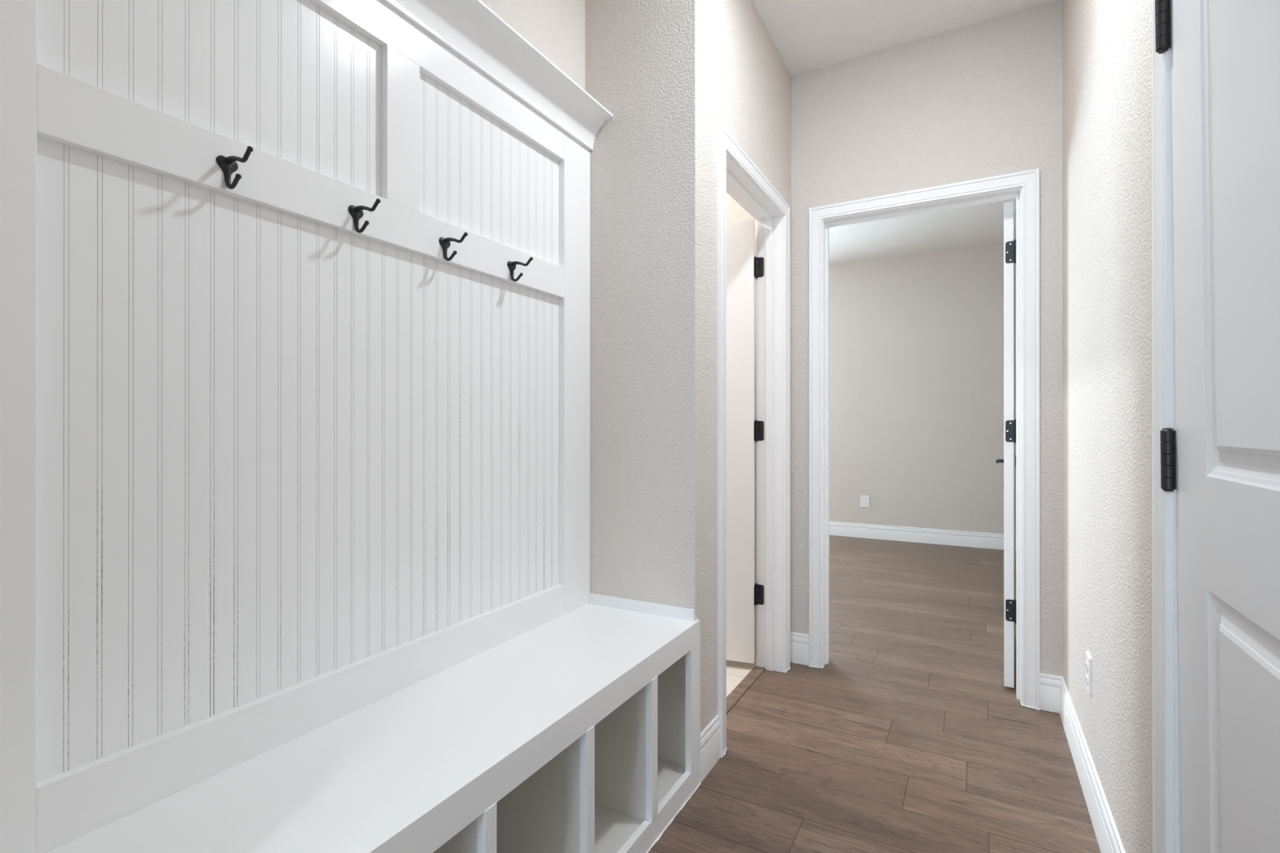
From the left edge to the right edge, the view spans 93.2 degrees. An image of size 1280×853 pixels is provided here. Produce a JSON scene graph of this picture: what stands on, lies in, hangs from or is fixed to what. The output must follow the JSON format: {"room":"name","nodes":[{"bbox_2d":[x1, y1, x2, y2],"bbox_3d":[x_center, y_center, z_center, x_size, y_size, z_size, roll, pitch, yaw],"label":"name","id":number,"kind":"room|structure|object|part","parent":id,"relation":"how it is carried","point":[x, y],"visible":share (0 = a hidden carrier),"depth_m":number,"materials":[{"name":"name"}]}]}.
{"room":"mudroom","nodes":[
{"label":"mudroom","id":0,"kind":"room"},
{"bbox_2d":[480,0,585,90],"bbox_3d":[-0.601,-0.274,1.413,0.100,2.750,1.532,0,0,29],"label":"wall","id":1,"kind":"structure","parent":0,"point":[556,28],"depth_m":1.91,"materials":[{"name":"paint"}]},
{"bbox_2d":[0,0,590,852],"bbox_3d":[-0.548,-0.169,1.384,0.022,1.532,1.530,0,0,29],"label":"beadboard panel","id":2,"kind":"object","parent":1,"relation":"attached to","point":[273,469],"visible":1,"depth_m":1.11,"materials":[{"name":"white paint"}]},
{"bbox_2d":[216,146,253,189],"bbox_3d":[-0.686,-0.441,1.034,0.078,0.061,0.035,0,0,29],"label":"coat hook","id":3,"kind":"object","parent":2,"relation":"attached to","point":[228,165],"visible":1,"depth_m":1.04,"materials":[{"name":"black metal"}]},
{"bbox_3d":[-0.716,-0.446,1.051,0.007,0.043,0.035,0,0,29],"label":"plate","id":4,"kind":"part","parent":3,"relation":"part of","materials":[{"name":"black metal"}]},
{"bbox_3d":[-0.546,0.549,1.383,0.020,0.095,1.234,0,0,29],"label":"rail","id":5,"kind":"part","parent":2,"relation":"part of","materials":[{"name":"white paint"}]},
{"bbox_3d":[-0.546,-0.456,1.384,0.020,0.094,1.234,0,0,29],"label":"hook rail","id":6,"kind":"part","parent":2,"relation":"part of","materials":[{"name":"white paint"}]},
{"bbox_2d":[348,198,380,233],"bbox_3d":[-0.565,-0.435,1.253,0.078,0.061,0.035,0,0,29],"label":"coat hook","id":7,"kind":"object","parent":2,"relation":"attached to","point":[357,212],"visible":1,"depth_m":1.26,"materials":[{"name":"black metal"}]},
{"bbox_3d":[-0.595,-0.441,1.270,0.007,0.043,0.035,0,0,29],"label":"plate","id":8,"kind":"part","parent":7,"relation":"part of","materials":[{"name":"black metal"}]},
{"bbox_3d":[-0.546,-0.891,1.384,0.020,0.088,1.234,0,0,29],"label":"rail","id":9,"kind":"part","parent":2,"relation":"part of","materials":[{"name":"white paint"}]},
{"bbox_2d":[439,231,467,261],"bbox_3d":[-0.447,-0.435,1.466,0.078,0.061,0.035,0,0,29],"label":"coat hook","id":10,"kind":"object","parent":2,"relation":"attached to","point":[445,243],"visible":1,"depth_m":1.47,"materials":[{"name":"black metal"}]},
{"bbox_3d":[-0.477,-0.441,1.483,0.007,0.043,0.035,0,0,29],"label":"plate","id":11,"kind":"part","parent":10,"relation":"part of","materials":[{"name":"black metal"}]},
{"bbox_2d":[381,0,613,151],"bbox_3d":[-0.508,-0.984,1.363,0.112,0.098,1.530,0,0,29],"label":"crown molding","id":12,"kind":"structure","parent":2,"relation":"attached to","point":[470,29],"depth_m":1.63,"materials":[{"name":"white paint"}]},
{"bbox_2d":[506,257,533,281],"bbox_3d":[-0.329,-0.436,1.681,0.078,0.061,0.035,0,0,29],"label":"coat hook","id":13,"kind":"object","parent":2,"relation":"attached to","point":[512,265],"visible":1,"depth_m":1.69,"materials":[{"name":"black metal"}]},
{"bbox_3d":[-0.358,-0.441,1.697,0.007,0.043,0.035,0,0,29],"label":"plate","id":14,"kind":"part","parent":13,"relation":"part of","materials":[{"name":"black metal"}]},
{"bbox_2d":[585,0,791,733],"bbox_3d":[0.218,-0.273,2.474,0.507,2.750,1.117,0,0,29],"label":"wall","id":15,"kind":"structure","parent":0,"point":[668,73],"depth_m":1.96,"materials":[{"name":"paint"}]},
{"bbox_2d":[589,593,694,621],"bbox_3d":[-0.002,0.580,1.951,0.384,0.034,0.009,0,0,29],"label":"trim","id":16,"kind":"structure","parent":15,"relation":"attached to","point":[662,610],"depth_m":1.94,"materials":[{"name":"white paint"}]},
{"bbox_2d":[700,715,720,782],"bbox_3d":[0.222,1.032,1.944,0.012,0.139,0.170,0,0,29],"label":"baseboard","id":17,"kind":"structure","parent":15,"relation":"attached to","point":[710,737],"depth_m":1.94,"materials":[{"name":"white paint"}]},
{"bbox_2d":[726,219,757,663],"bbox_3d":[0.187,0.068,2.869,0.732,2.004,0.050,0,0,19],"label":"door","id":18,"kind":"structure","parent":15,"relation":"in","point":[741,260],"depth_m":2.75,"materials":[{"name":"white paint"}]},
{"bbox_2d":[717,124,791,757],"bbox_3d":[0.415,0.049,2.422,0.156,2.110,0.861,0,0,29],"label":"door frame","id":19,"kind":"structure","parent":15,"relation":"attached to","point":[738,176],"depth_m":2.72,"materials":[{"name":"white paint"}]},
{"bbox_3d":[0.354,0.048,2.455,0.018,2.108,0.851,0,0,29],"label":"casing","id":20,"kind":"part","parent":19,"relation":"part of","materials":[{"name":"white paint"}]},
{"bbox_2d":[726,654,755,697],"bbox_3d":[-0.573,1.128,2.976,2.118,0.050,1.001,0,0,29],"label":"floor tile","id":21,"kind":"structure","parent":0,"point":[736,671],"depth_m":2.71,"materials":[{"name":"beige tile"}]},
{"bbox_2d":[648,535,1101,852],"bbox_3d":[0.062,1.127,1.869,5.900,0.050,9.334,0,0,29],"label":"floor","id":22,"kind":"structure","parent":0,"point":[911,738],"depth_m":2.12,"materials":[{"name":"brown wood"}]},
{"bbox_2d":[44,603,701,852],"bbox_3d":[-0.371,0.850,1.286,0.423,0.507,1.557,0,0,29],"label":"storage bench","id":23,"kind":"object","parent":22,"relation":"on","point":[579,731],"visible":1,"depth_m":1.27,"materials":[{"name":"white paint"}]},
{"bbox_3d":[-0.199,0.849,1.190,0.019,0.504,1.557,0,0,29],"label":"frame","id":24,"kind":"part","parent":23,"relation":"part of","materials":[{"name":"white paint"}]},
{"bbox_2d":[726,666,764,714],"bbox_3d":[0.372,1.104,2.444,0.050,0.016,0.727,0,0,29],"label":"threshold","id":25,"kind":"object","parent":22,"relation":"on","point":[744,686],"visible":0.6,"depth_m":2.55,"materials":[{"name":"brown wood"}]},
{"bbox_2d":[726,0,1062,676],"bbox_3d":[0.652,-0.272,2.938,6.100,2.750,0.116,0,0,29],"label":"wall","id":26,"kind":"structure","parent":0,"point":[982,100],"depth_m":2.54,"materials":[{"name":"paint"}]},
{"bbox_2d":[790,631,808,666],"bbox_3d":[0.744,1.033,2.813,0.085,0.139,0.012,0,0,29],"label":"baseboard","id":27,"kind":"structure","parent":26,"relation":"attached to","point":[799,643],"depth_m":2.81,"materials":[{"name":"white paint"}]},
{"bbox_2d":[808,168,1039,710],"bbox_3d":[1.202,0.049,2.632,0.896,2.110,0.156,0,0,29],"label":"door frame","id":28,"kind":"structure","parent":26,"relation":"attached to","point":[1024,186],"depth_m":2.50,"materials":[{"name":"white paint"}]},
{"bbox_2d":[995,200,1016,688],"bbox_3d":[1.740,0.075,2.841,0.139,2.027,0.767,0,0,32],"label":"door","id":29,"kind":"structure","parent":26,"relation":"in","point":[1009,460],"depth_m":2.53,"materials":[{"name":"white paint"}]},
{"bbox_3d":[1.853,0.178,3.100,0.052,0.062,0.131,0,0,32],"label":"handle","id":30,"kind":"part","parent":29,"relation":"part of","materials":[{"name":"black metal"}]},
{"bbox_2d":[1040,672,1062,713],"bbox_3d":[1.592,1.033,2.345,0.071,0.139,0.012,0,0,29],"label":"baseboard","id":31,"kind":"structure","parent":26,"relation":"attached to","point":[1049,683],"depth_m":2.34,"materials":[{"name":"white paint"}]},
{"bbox_2d":[751,0,1058,265],"bbox_3d":[0.076,-1.698,1.845,6.250,0.100,9.700,0,0,29],"label":"ceiling","id":32,"kind":"structure","parent":0,"point":[807,35],"depth_m":2.59,"materials":[{"name":"paint"}]},
{"bbox_2d":[829,243,1016,534],"bbox_3d":[2.344,-0.269,5.999,6.100,2.750,0.100,0,0,29],"label":"wall","id":33,"kind":"structure","parent":0,"point":[917,341],"depth_m":5.77,"materials":[{"name":"paint"}]},
{"bbox_2d":[860,495,869,507],"bbox_3d":[2.232,0.746,5.997,0.084,0.116,0.009,0,0,29],"label":"wall outlet","id":34,"kind":"object","parent":33,"relation":"attached to","point":[864,500],"visible":1,"depth_m":6.00,"materials":[{"name":"white plastic"}]},
{"bbox_2d":[829,521,1016,551],"bbox_3d":[2.317,1.036,5.949,5.900,0.139,0.012,0,0,29],"label":"baseboard","id":35,"kind":"structure","parent":33,"relation":"attached to","point":[936,536],"depth_m":5.75,"materials":[{"name":"white paint"}]},
{"bbox_2d":[1062,0,1151,852],"bbox_3d":[0.271,-0.275,-0.247,0.116,2.750,5.829,0,0,29],"label":"wall","id":36,"kind":"structure","parent":0,"point":[1107,44],"depth_m":1.50,"materials":[{"name":"paint"}]},
{"bbox_2d":[1085,650,1092,697],"bbox_3d":[1.324,0.730,1.787,0.009,0.116,0.072,0,0,29],"label":"wall outlet","id":37,"kind":"object","parent":36,"relation":"attached to","point":[1088,658],"visible":1,"depth_m":1.77,"materials":[{"name":"white plastic"}]},
{"bbox_2d":[1085,674,1088,685],"bbox_3d":[1.321,0.749,1.788,0.003,0.026,0.034,0,0,29],"label":"receptacle","id":38,"kind":"object","parent":37,"relation":"attached to","point":[1086,675],"depth_m":1.78,"materials":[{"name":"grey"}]},
{"bbox_2d":[1085,661,1088,672],"bbox_3d":[1.321,0.710,1.788,0.003,0.026,0.034,0,0,29],"label":"receptacle","id":39,"kind":"object","parent":37,"relation":"attached to","point":[1086,662],"depth_m":1.78,"materials":[{"name":"grey plastic"}]},
{"bbox_2d":[1059,676,1125,852],"bbox_3d":[1.280,1.032,1.711,0.012,0.139,1.424,0,0,29],"label":"baseboard","id":40,"kind":"structure","parent":36,"relation":"attached to","point":[1108,837],"depth_m":1.73,"materials":[{"name":"white paint"}]},
{"bbox_2d":[1151,0,1181,852],"bbox_3d":[0.755,0.048,0.652,0.137,2.110,0.944,0,0,29],"label":"door frame","id":41,"kind":"structure","parent":36,"relation":"attached to","point":[1166,775],"depth_m":1.05,"materials":[{"name":"white paint"}]},
{"bbox_2d":[1155,0,1279,852],"bbox_3d":[0.727,0.074,0.679,0.055,2.028,0.820,-1,0,29],"label":"door","id":42,"kind":"structure","parent":36,"relation":"in","point":[1221,458],"depth_m":0.82,"materials":[{"name":"white paint"}]}
]}

